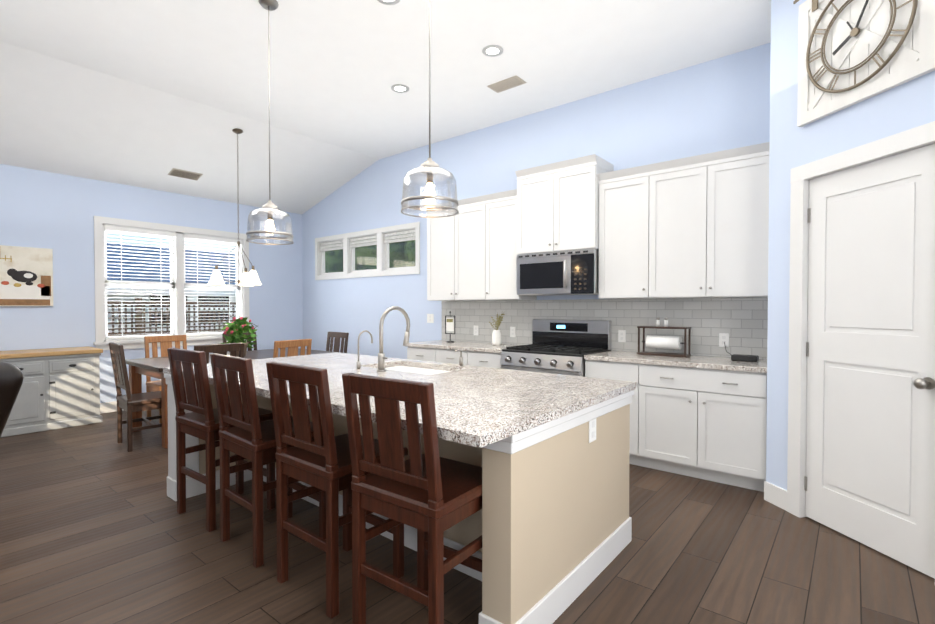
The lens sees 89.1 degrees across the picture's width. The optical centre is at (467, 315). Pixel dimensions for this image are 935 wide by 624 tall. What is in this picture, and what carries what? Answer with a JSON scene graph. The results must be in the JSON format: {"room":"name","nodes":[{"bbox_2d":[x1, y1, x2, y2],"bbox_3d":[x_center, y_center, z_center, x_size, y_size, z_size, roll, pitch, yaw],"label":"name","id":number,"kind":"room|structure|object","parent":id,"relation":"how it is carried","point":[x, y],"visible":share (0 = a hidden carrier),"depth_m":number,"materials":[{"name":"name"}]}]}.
{"room":"kitchen","nodes":[
{"label":"kitchen","id":0,"kind":"room"},
{"bbox_2d":[0,164,302,402],"bbox_3d":[-5.555,-0.210,5.010,0.120,2.950,8.400,1,1,39],"label":"wall","id":1,"kind":"structure","parent":0,"point":[56,212],"depth_m":5.93,"materials":[{"name":"blue paint"}]},
{"bbox_2d":[0,245,52,305],"bbox_3d":[-5.187,-0.441,5.331,0.035,0.680,0.810,1,1,39],"label":"picture","id":2,"kind":"object","parent":1,"relation":"attached to","point":[26,276],"visible":1,"depth_m":5.45,"materials":[{"name":"beige paper"}]},
{"bbox_2d":[100,401,122,413],"bbox_3d":[-5.465,1.199,5.037,0.015,0.130,8.280,1,1,39],"label":"baseboard","id":3,"kind":"structure","parent":1,"relation":"attached to","point":[106,407],"depth_m":6.09,"materials":[{"name":"white wood"}]},
{"bbox_2d":[93,216,249,349],"bbox_3d":[-4.099,-0.412,6.754,0.170,1.695,2.000,1,1,39],"label":"window","id":4,"kind":"structure","parent":1,"relation":"in","point":[178,312],"depth_m":6.70,"materials":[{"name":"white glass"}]},
{"bbox_2d":[184,234,241,335],"bbox_3d":[-3.794,-0.432,7.102,0.060,1.454,0.815,1,1,39],"label":"window blind","id":5,"kind":"object","parent":4,"relation":"attached to","point":[196,237],"visible":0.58,"depth_m":7.02,"materials":[{"name":"white plastic"}]},
{"bbox_2d":[0,0,770,213],"bbox_3d":[-2.126,-1.948,2.263,8.870,0.682,8.520,1,1,39],"label":"ceiling","id":6,"kind":"structure","parent":0,"point":[149,94],"depth_m":4.35,"materials":[{"name":"white paint"}]},
{"bbox_2d":[168,168,202,180],"bbox_3d":[-3.716,-1.854,6.256,0.194,0.058,0.360,1,1,39],"label":"ceiling vent","id":7,"kind":"object","parent":6,"relation":"in","point":[175,172],"visible":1,"depth_m":6.25,"materials":[{"name":"brown metal"}]},
{"bbox_2d":[208,128,260,285],"bbox_3d":[-2.708,-1.270,5.573,0.569,1.823,0.569,1,1,39],"label":"dining chandelier","id":8,"kind":"object","parent":6,"relation":"hanging from","point":[251,278],"visible":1,"depth_m":5.55,"materials":[{"name":"white glass"}]},
{"bbox_2d":[246,0,293,244],"bbox_3d":[-1.401,-1.363,3.360,0.313,1.687,0.313,1,1,39],"label":"pendant light","id":9,"kind":"object","parent":6,"relation":"hanging from","point":[269,208],"visible":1,"depth_m":3.35,"materials":[{"name":"clear glass"}]},
{"bbox_2d":[377,0,399,4],"bbox_3d":[-0.549,-2.203,3.283,0.176,0.006,0.176,1,1,39],"label":"recessed light","id":10,"kind":"object","parent":6,"relation":"in","point":[389,2],"visible":1,"depth_m":3.34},
{"bbox_2d":[391,84,408,92],"bbox_3d":[-0.662,-2.226,4.665,0.176,0.006,0.176,1,1,39],"label":"recessed light","id":11,"kind":"object","parent":6,"relation":"in","point":[399,88],"visible":1,"depth_m":4.67,"materials":[{"name":"white"}]},
{"bbox_2d":[401,0,458,217],"bbox_3d":[-0.204,-1.375,2.558,0.313,1.637,0.313,1,1,39],"label":"pendant light","id":12,"kind":"object","parent":6,"relation":"hanging from","point":[429,168],"visible":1,"depth_m":2.55,"materials":[{"name":"clear glass"}]},
{"bbox_2d":[482,45,502,56],"bbox_3d":[0.211,-2.214,3.979,0.176,0.006,0.176,1,1,39],"label":"recessed light","id":13,"kind":"object","parent":6,"relation":"in","point":[492,50],"visible":1,"depth_m":3.98,"materials":[{"name":"white"}]},
{"bbox_2d":[487,76,526,92],"bbox_3d":[0.378,-2.223,4.579,0.340,0.010,0.180,1,1,39],"label":"ceiling vent","id":14,"kind":"object","parent":6,"relation":"in","point":[507,84],"visible":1,"depth_m":4.56,"materials":[{"name":"beige metal"}]},
{"bbox_2d":[0,409,934,623],"bbox_3d":[-2.126,1.360,2.318,8.870,0.100,8.520,1,1,39],"label":"floor","id":15,"kind":"structure","parent":0,"point":[96,527],"depth_m":2.51,"materials":[{"name":"brown wood"}]},
{"bbox_2d":[0,362,23,436],"bbox_3d":[-3.721,0.804,3.015,1.142,0.988,0.940,0,1,3],"label":"armchair","id":16,"kind":"object","parent":15,"relation":"on","point":[11,378],"visible":1,"depth_m":3.29,"materials":[{"name":"brown leather"}]},
{"bbox_2d":[0,346,102,437],"bbox_3d":[-4.945,0.832,5.187,0.617,0.860,1.440,1,1,39],"label":"sideboard","id":17,"kind":"object","parent":15,"relation":"on","point":[60,388],"visible":0.9,"depth_m":5.24,"materials":[{"name":"grey wood"}]},
{"bbox_2d":[109,343,161,451],"bbox_3d":[-3.183,0.769,4.710,0.465,1.002,0.526,1,1,43],"label":"dining chair","id":18,"kind":"object","parent":15,"relation":"on","point":[129,403],"visible":0.83,"depth_m":4.55,"materials":[{"name":"brown wood"}]},
{"bbox_2d":[144,335,186,423],"bbox_3d":[-3.499,0.753,5.659,0.526,1.002,0.465,1,1,39],"label":"dining chair","id":19,"kind":"object","parent":15,"relation":"on","point":[165,345],"visible":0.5,"depth_m":5.70,"materials":[{"name":"brown wood"}]},
{"bbox_2d":[194,343,243,363],"bbox_3d":[-2.527,0.770,4.648,0.526,1.002,0.465,1,1,39],"label":"dining chair","id":20,"kind":"object","parent":15,"relation":"on","point":[224,349],"visible":0.17,"depth_m":4.49,"materials":[{"name":"brown wood"}]},
{"bbox_2d":[167,348,274,531],"bbox_3d":[-1.603,0.753,3.132,0.470,1.087,0.505,1,1,37],"label":"stool","id":21,"kind":"object","parent":15,"relation":"on","point":[201,420],"visible":0.81,"depth_m":2.97,"materials":[{"name":"brown wood"}]},
{"bbox_2d":[125,348,333,448],"bbox_3d":[-2.683,0.865,5.577,1.100,0.780,2.000,1,1,39],"label":"dining table","id":22,"kind":"object","parent":15,"relation":"on","point":[150,367],"visible":0.27,"depth_m":5.07,"materials":[{"name":"brown wood"}]},
{"bbox_2d":[219,316,257,355],"bbox_3d":[-2.670,0.238,5.563,0.466,0.472,0.466,1,1,39],"label":"potted plant","id":23,"kind":"object","parent":22,"relation":"on","point":[238,328],"visible":0.94,"depth_m":5.53,"materials":[{"name":"plant"}]},
{"bbox_2d":[222,332,256,351],"bbox_3d":[-2.931,0.741,6.357,0.526,1.002,0.465,1,1,39],"label":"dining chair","id":24,"kind":"object","parent":15,"relation":"on","point":[249,349],"visible":0.12,"depth_m":6.58,"materials":[{"name":"brown wood"}]},
{"bbox_2d":[210,353,325,567],"bbox_3d":[-1.127,0.759,2.744,0.470,1.087,0.505,1,1,41],"label":"stool","id":25,"kind":"object","parent":15,"relation":"on","point":[251,438],"visible":0.83,"depth_m":2.58,"materials":[{"name":"brown wood"}]},
{"bbox_2d":[273,339,311,357],"bbox_3d":[-2.056,0.761,5.195,0.526,1.002,0.465,1,1,33],"label":"dining chair","id":26,"kind":"object","parent":15,"relation":"on","point":[292,346],"visible":0.25,"depth_m":5.04,"materials":[{"name":"brown wood"}]},
{"bbox_2d":[266,361,407,618],"bbox_3d":[-0.634,0.766,2.343,0.470,1.087,0.505,1,1,39],"label":"stool","id":27,"kind":"object","parent":15,"relation":"on","point":[321,462],"visible":0.83,"depth_m":2.18,"materials":[{"name":"brown wood"}]},
{"bbox_2d":[326,332,348,352],"bbox_3d":[-1.965,0.740,6.455,0.465,1.002,0.526,1,1,39],"label":"dining chair","id":28,"kind":"object","parent":15,"relation":"on","point":[339,335],"visible":0.19,"depth_m":6.61,"materials":[{"name":"wood"}]},
{"bbox_2d":[163,372,633,623],"bbox_3d":[-0.601,0.858,3.058,2.814,0.879,1.449,1,1,39],"label":"kitchen island","id":29,"kind":"object","parent":15,"relation":"on","point":[550,521],"depth_m":2.13,"materials":[{"name":"paint"}]},
{"bbox_2d":[163,352,398,383],"bbox_3d":[-1.320,0.405,3.639,0.990,0.075,1.470,1,1,39],"label":"island countertop","id":30,"kind":"structure","parent":29,"relation":"on","point":[336,359],"depth_m":3.75,"materials":[{"name":"white stone"}]},
{"bbox_2d":[227,360,478,399],"bbox_3d":[-0.650,0.397,3.093,0.740,0.040,1.470,1,1,39],"label":"island countertop","id":31,"kind":"structure","parent":29,"relation":"on","point":[334,374],"depth_m":3.07,"materials":[{"name":"white stone"}]},
{"bbox_2d":[356,330,372,368],"bbox_3d":[-0.726,0.239,3.360,0.028,0.265,0.140,1,1,39],"label":"tap","id":32,"kind":"object","parent":31,"relation":"on","point":[358,364],"visible":1,"depth_m":3.31,"materials":[{"name":"silver metal"}]},
{"bbox_2d":[377,306,409,371],"bbox_3d":[-0.491,0.155,3.257,0.097,0.435,0.295,1,1,39],"label":"island faucet","id":33,"kind":"object","parent":31,"relation":"on","point":[381,361],"visible":1,"depth_m":3.18,"materials":[{"name":"silver metal"}]},
{"bbox_2d":[385,364,454,375],"bbox_3d":[-0.388,0.522,3.417,0.764,0.244,0.464,1,1,39],"label":"sink","id":34,"kind":"object","parent":31,"relation":"in","point":[398,367],"depth_m":3.58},
{"bbox_2d":[454,349,462,365],"bbox_3d":[-0.065,0.309,3.476,0.032,0.120,0.087,1,1,39],"label":"soap pump","id":35,"kind":"object","parent":31,"relation":"on","point":[460,360],"visible":1,"depth_m":3.48,"materials":[{"name":"silver metal"}]},
{"bbox_2d":[306,368,636,447],"bbox_3d":[0.071,0.424,2.506,1.120,0.075,1.470,1,1,39],"label":"island countertop","id":36,"kind":"structure","parent":29,"relation":"on","point":[482,406],"depth_m":2.23,"materials":[{"name":"beige stone"}]},
{"bbox_2d":[589,418,595,442],"bbox_3d":[0.614,0.560,2.330,0.008,0.120,0.080,1,1,39],"label":"outlet","id":37,"kind":"object","parent":29,"relation":"attached to","point":[592,430],"visible":0.85,"depth_m":2.32,"materials":[{"name":"white plastic"}]},
{"bbox_2d":[342,372,481,623],"bbox_3d":[-0.169,0.773,1.963,0.470,1.087,0.505,1,1,37],"label":"stool","id":38,"kind":"object","parent":15,"relation":"on","point":[430,495],"visible":0.83,"depth_m":1.80,"materials":[{"name":"brown wood"}]},
{"bbox_2d":[407,348,470,364],"bbox_3d":[-0.143,0.814,5.626,0.995,0.880,0.629,1,1,39],"label":"base cabinet","id":39,"kind":"object","parent":15,"relation":"on","point":[442,355],"depth_m":5.37,"materials":[{"name":"white wood"}]},
{"bbox_2d":[408,340,519,351],"bbox_3d":[0.001,0.357,5.492,1.438,0.040,0.643,1,1,39],"label":"countertop","id":40,"kind":"structure","parent":39,"relation":"on","point":[463,346],"depth_m":5.32,"materials":[{"name":"beige stone"}]},
{"bbox_2d":[445,311,454,341],"bbox_3d":[-0.212,0.141,5.795,0.158,0.378,0.090,1,1,39],"label":"stand","id":41,"kind":"object","parent":40,"relation":"on","point":[449,324],"visible":1,"depth_m":5.79,"materials":[{"name":"black metal"}]},
{"bbox_2d":[489,311,504,344],"bbox_3d":[0.328,0.148,5.358,0.198,0.380,0.111,1,1,39],"label":"vase","id":42,"kind":"object","parent":40,"relation":"on","point":[496,336],"visible":1,"depth_m":5.32,"materials":[{"name":"white ceramic"}]},
{"bbox_2d":[471,352,501,367],"bbox_3d":[0.357,0.821,5.219,0.527,0.880,0.629,1,1,39],"label":"base cabinet","id":43,"kind":"object","parent":15,"relation":"on","point":[483,359],"depth_m":4.94,"materials":[{"name":"white wood"}]},
{"bbox_2d":[500,319,610,376],"bbox_3d":[0.858,0.662,4.715,0.870,1.215,0.746,1,1,39],"label":"range","id":44,"kind":"object","parent":15,"relation":"on","point":[562,347],"visible":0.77,"depth_m":4.70,"materials":[{"name":"silver metal"}]},
{"bbox_2d":[585,360,646,466],"bbox_3d":[1.455,0.836,4.325,0.540,0.880,0.629,1,1,39],"label":"base cabinet","id":45,"kind":"object","parent":15,"relation":"on","point":[637,373],"depth_m":3.97,"materials":[{"name":"white wood"}]},
{"bbox_2d":[647,364,766,491],"bbox_3d":[1.948,0.843,3.923,0.966,0.880,0.629,1,1,39],"label":"base cabinet","id":46,"kind":"object","parent":15,"relation":"on","point":[701,417],"depth_m":3.62,"materials":[{"name":"white wood"}]},
{"bbox_2d":[584,350,766,371],"bbox_3d":[1.780,0.381,4.043,1.394,0.040,0.643,1,1,39],"label":"countertop","id":47,"kind":"structure","parent":46,"relation":"on","point":[721,364],"depth_m":3.82,"materials":[{"name":"beige stone"}]},
{"bbox_2d":[637,318,690,356],"bbox_3d":[1.747,0.189,4.226,0.420,0.335,0.160,1,1,39],"label":"paper towel holder","id":48,"kind":"object","parent":47,"relation":"on","point":[665,342],"visible":1,"depth_m":4.18,"materials":[{"name":"black metal"}]},
{"bbox_2d":[724,342,758,361],"bbox_3d":[2.229,0.297,3.887,0.283,0.131,0.281,1,1,39],"label":"box","id":49,"kind":"object","parent":47,"relation":"on","point":[746,358],"visible":1,"depth_m":3.76,"materials":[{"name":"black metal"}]},
{"bbox_2d":[302,43,770,358],"bbox_3d":[-0.126,-0.503,6.076,7.185,3.500,0.120,1,1,39],"label":"wall","id":50,"kind":"structure","parent":0,"point":[718,104],"depth_m":5.49,"materials":[{"name":"blue paint"}]},
{"bbox_2d":[315,222,419,279],"bbox_3d":[-1.557,-0.923,7.222,2.450,0.700,0.140,1,1,39],"label":"window","id":51,"kind":"structure","parent":50,"relation":"in","point":[382,258],"depth_m":7.10,"materials":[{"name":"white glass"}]},
{"bbox_2d":[320,240,342,251],"bbox_3d":[-2.202,-1.123,7.703,0.657,0.144,0.024,1,1,39],"label":"valance","id":52,"kind":"object","parent":51,"relation":"attached to","point":[335,245],"visible":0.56,"depth_m":7.69,"materials":[{"name":"fabric"}]},
{"bbox_2d":[350,235,376,247],"bbox_3d":[-1.577,-1.114,7.194,0.657,0.144,0.024,1,1,39],"label":"valance","id":53,"kind":"object","parent":51,"relation":"attached to","point":[363,241],"visible":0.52,"depth_m":7.18,"materials":[{"name":"fabric"}]},
{"bbox_2d":[384,229,414,243],"bbox_3d":[-0.952,-1.106,6.684,0.657,0.144,0.024,1,1,39],"label":"valance","id":54,"kind":"object","parent":51,"relation":"attached to","point":[394,238],"visible":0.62,"depth_m":6.67,"materials":[{"name":"fabric"}]},
{"bbox_2d":[427,314,433,322],"bbox_3d":[-0.494,0.043,6.302,0.120,0.120,0.008,1,1,39],"label":"light switch","id":55,"kind":"object","parent":50,"relation":"attached to","point":[430,318],"visible":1,"depth_m":6.30,"materials":[{"name":"white plastic"}]},
{"bbox_2d":[427,198,489,300],"bbox_3d":[-0.018,-0.727,5.679,0.958,1.100,0.349,1,1,39],"label":"upper cabinet","id":56,"kind":"object","parent":50,"relation":"attached to","point":[458,246],"depth_m":5.52,"materials":[{"name":"white wood"}]},
{"bbox_2d":[490,194,536,299],"bbox_3d":[0.460,-0.721,5.290,0.508,1.100,0.349,1,1,39],"label":"upper cabinet","id":57,"kind":"object","parent":50,"relation":"attached to","point":[503,264],"depth_m":5.14,"materials":[{"name":"white wood"}]},
{"bbox_2d":[514,158,613,257],"bbox_3d":[0.977,-1.030,4.824,0.867,0.805,0.409,1,1,39],"label":"upper cabinet","id":58,"kind":"object","parent":50,"relation":"attached to","point":[556,208],"depth_m":4.64,"materials":[{"name":"white wood"}]},
{"bbox_2d":[517,249,598,295],"bbox_3d":[0.955,-0.416,4.808,0.859,0.417,0.455,1,1,39],"label":"microwave","id":59,"kind":"object","parent":58,"relation":"attached to","point":[574,272],"visible":0.98,"depth_m":4.62,"materials":[{"name":"silver metal"}]},
{"bbox_2d":[442,297,767,358],"bbox_3d":[1.093,0.090,5.007,3.678,0.508,0.010,1,1,39],"label":"backsplash","id":60,"kind":"structure","parent":50,"relation":"attached to","point":[743,322],"depth_m":4.55,"materials":[{"name":"tile"}]},
{"bbox_2d":[474,325,477,334],"bbox_3d":[0.103,0.186,5.803,0.075,0.120,0.008,1,1,39],"label":"outlet","id":61,"kind":"object","parent":60,"relation":"attached to","point":[475,330],"visible":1,"depth_m":5.80,"materials":[{"name":"white plastic"}]},
{"bbox_2d":[510,327,515,336],"bbox_3d":[0.522,0.192,5.462,0.075,0.120,0.008,1,1,39],"label":"outlet","id":62,"kind":"object","parent":60,"relation":"attached to","point":[512,331],"visible":1,"depth_m":5.46,"materials":[{"name":"white plastic"}]},
{"bbox_2d":[618,330,625,341],"bbox_3d":[1.514,0.206,4.653,0.075,0.120,0.008,1,1,39],"label":"outlet","id":63,"kind":"object","parent":60,"relation":"attached to","point":[621,335],"visible":1,"depth_m":4.65,"materials":[{"name":"white plastic"}]},
{"bbox_2d":[719,333,728,346],"bbox_3d":[2.208,0.215,4.088,0.075,0.120,0.008,1,1,39],"label":"outlet","id":64,"kind":"object","parent":60,"relation":"attached to","point":[723,337],"visible":1,"depth_m":4.09,"materials":[{"name":"white plastic"}]},
{"bbox_2d":[598,170,659,298],"bbox_3d":[1.537,-0.706,4.412,0.521,1.100,0.349,1,1,39],"label":"upper cabinet","id":65,"kind":"object","parent":50,"relation":"attached to","point":[627,203],"depth_m":4.27,"materials":[{"name":"white wood"}]},
{"bbox_2d":[658,150,768,297],"bbox_3d":[2.030,-0.699,4.010,0.983,1.100,0.349,1,1,39],"label":"upper cabinet","id":66,"kind":"object","parent":50,"relation":"attached to","point":[697,226],"depth_m":3.82,"materials":[{"name":"white wood"}]},
{"bbox_2d":[766,0,934,489],"bbox_3d":[2.358,-0.439,2.232,0.120,3.500,2.200,0,1,-11],"label":"wall","id":67,"kind":"structure","parent":0,"point":[902,107],"depth_m":3.15,"materials":[{"name":"paint"}]},
{"bbox_2d":[787,121,934,517],"bbox_3d":[2.265,0.179,2.668,0.142,2.250,0.940,0,1,-11],"label":"door frame","id":68,"kind":"structure","parent":67,"relation":"attached to","point":[801,176],"depth_m":3.04,"materials":[{"name":"white wood"}]},
{"bbox_2d":[793,0,934,126],"bbox_3d":[2.180,-1.608,2.647,0.062,0.825,0.820,0,1,-11],"label":"wall clock","id":69,"kind":"object","parent":67,"relation":"attached to","point":[851,52],"visible":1,"depth_m":2.65,"materials":[{"name":"metal"}]},
{"bbox_2d":[804,144,934,578],"bbox_3d":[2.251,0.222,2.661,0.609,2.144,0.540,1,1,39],"label":"pantry door","id":70,"kind":"structure","parent":67,"relation":"in","point":[869,479],"depth_m":2.62,"materials":[{"name":"white wood"}]},
{"label":"outside","id":71,"kind":"structure","parent":0,"visible":0},
{"bbox_3d":[-1.536,1.440,13.914,60.000,0.050,60.000,1,1,39],"label":"ground","id":72,"kind":"structure","parent":71,"visible":0},
{"bbox_2d":[104,226,235,339],"bbox_3d":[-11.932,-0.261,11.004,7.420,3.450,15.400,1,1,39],"label":"window blinds","id":73,"kind":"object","parent":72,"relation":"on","point":[209,293],"depth_m":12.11,"materials":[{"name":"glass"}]},
{"bbox_2d":[107,298,235,335],"bbox_3d":[-6.754,0.597,8.412,0.100,1.820,12.900,1,1,39],"label":"fence","id":74,"kind":"object","parent":72,"relation":"on","point":[137,320],"depth_m":9.24,"materials":[{"name":"wood"}]},
{"bbox_2d":[325,233,414,272],"bbox_3d":[0.985,-1.653,14.588,21.008,6.113,4.890,1,1,39],"label":"trees","id":75,"kind":"object","parent":72,"relation":"on","point":[359,261],"depth_m":15.08,"materials":[{"name":"green plant"}]}
]}

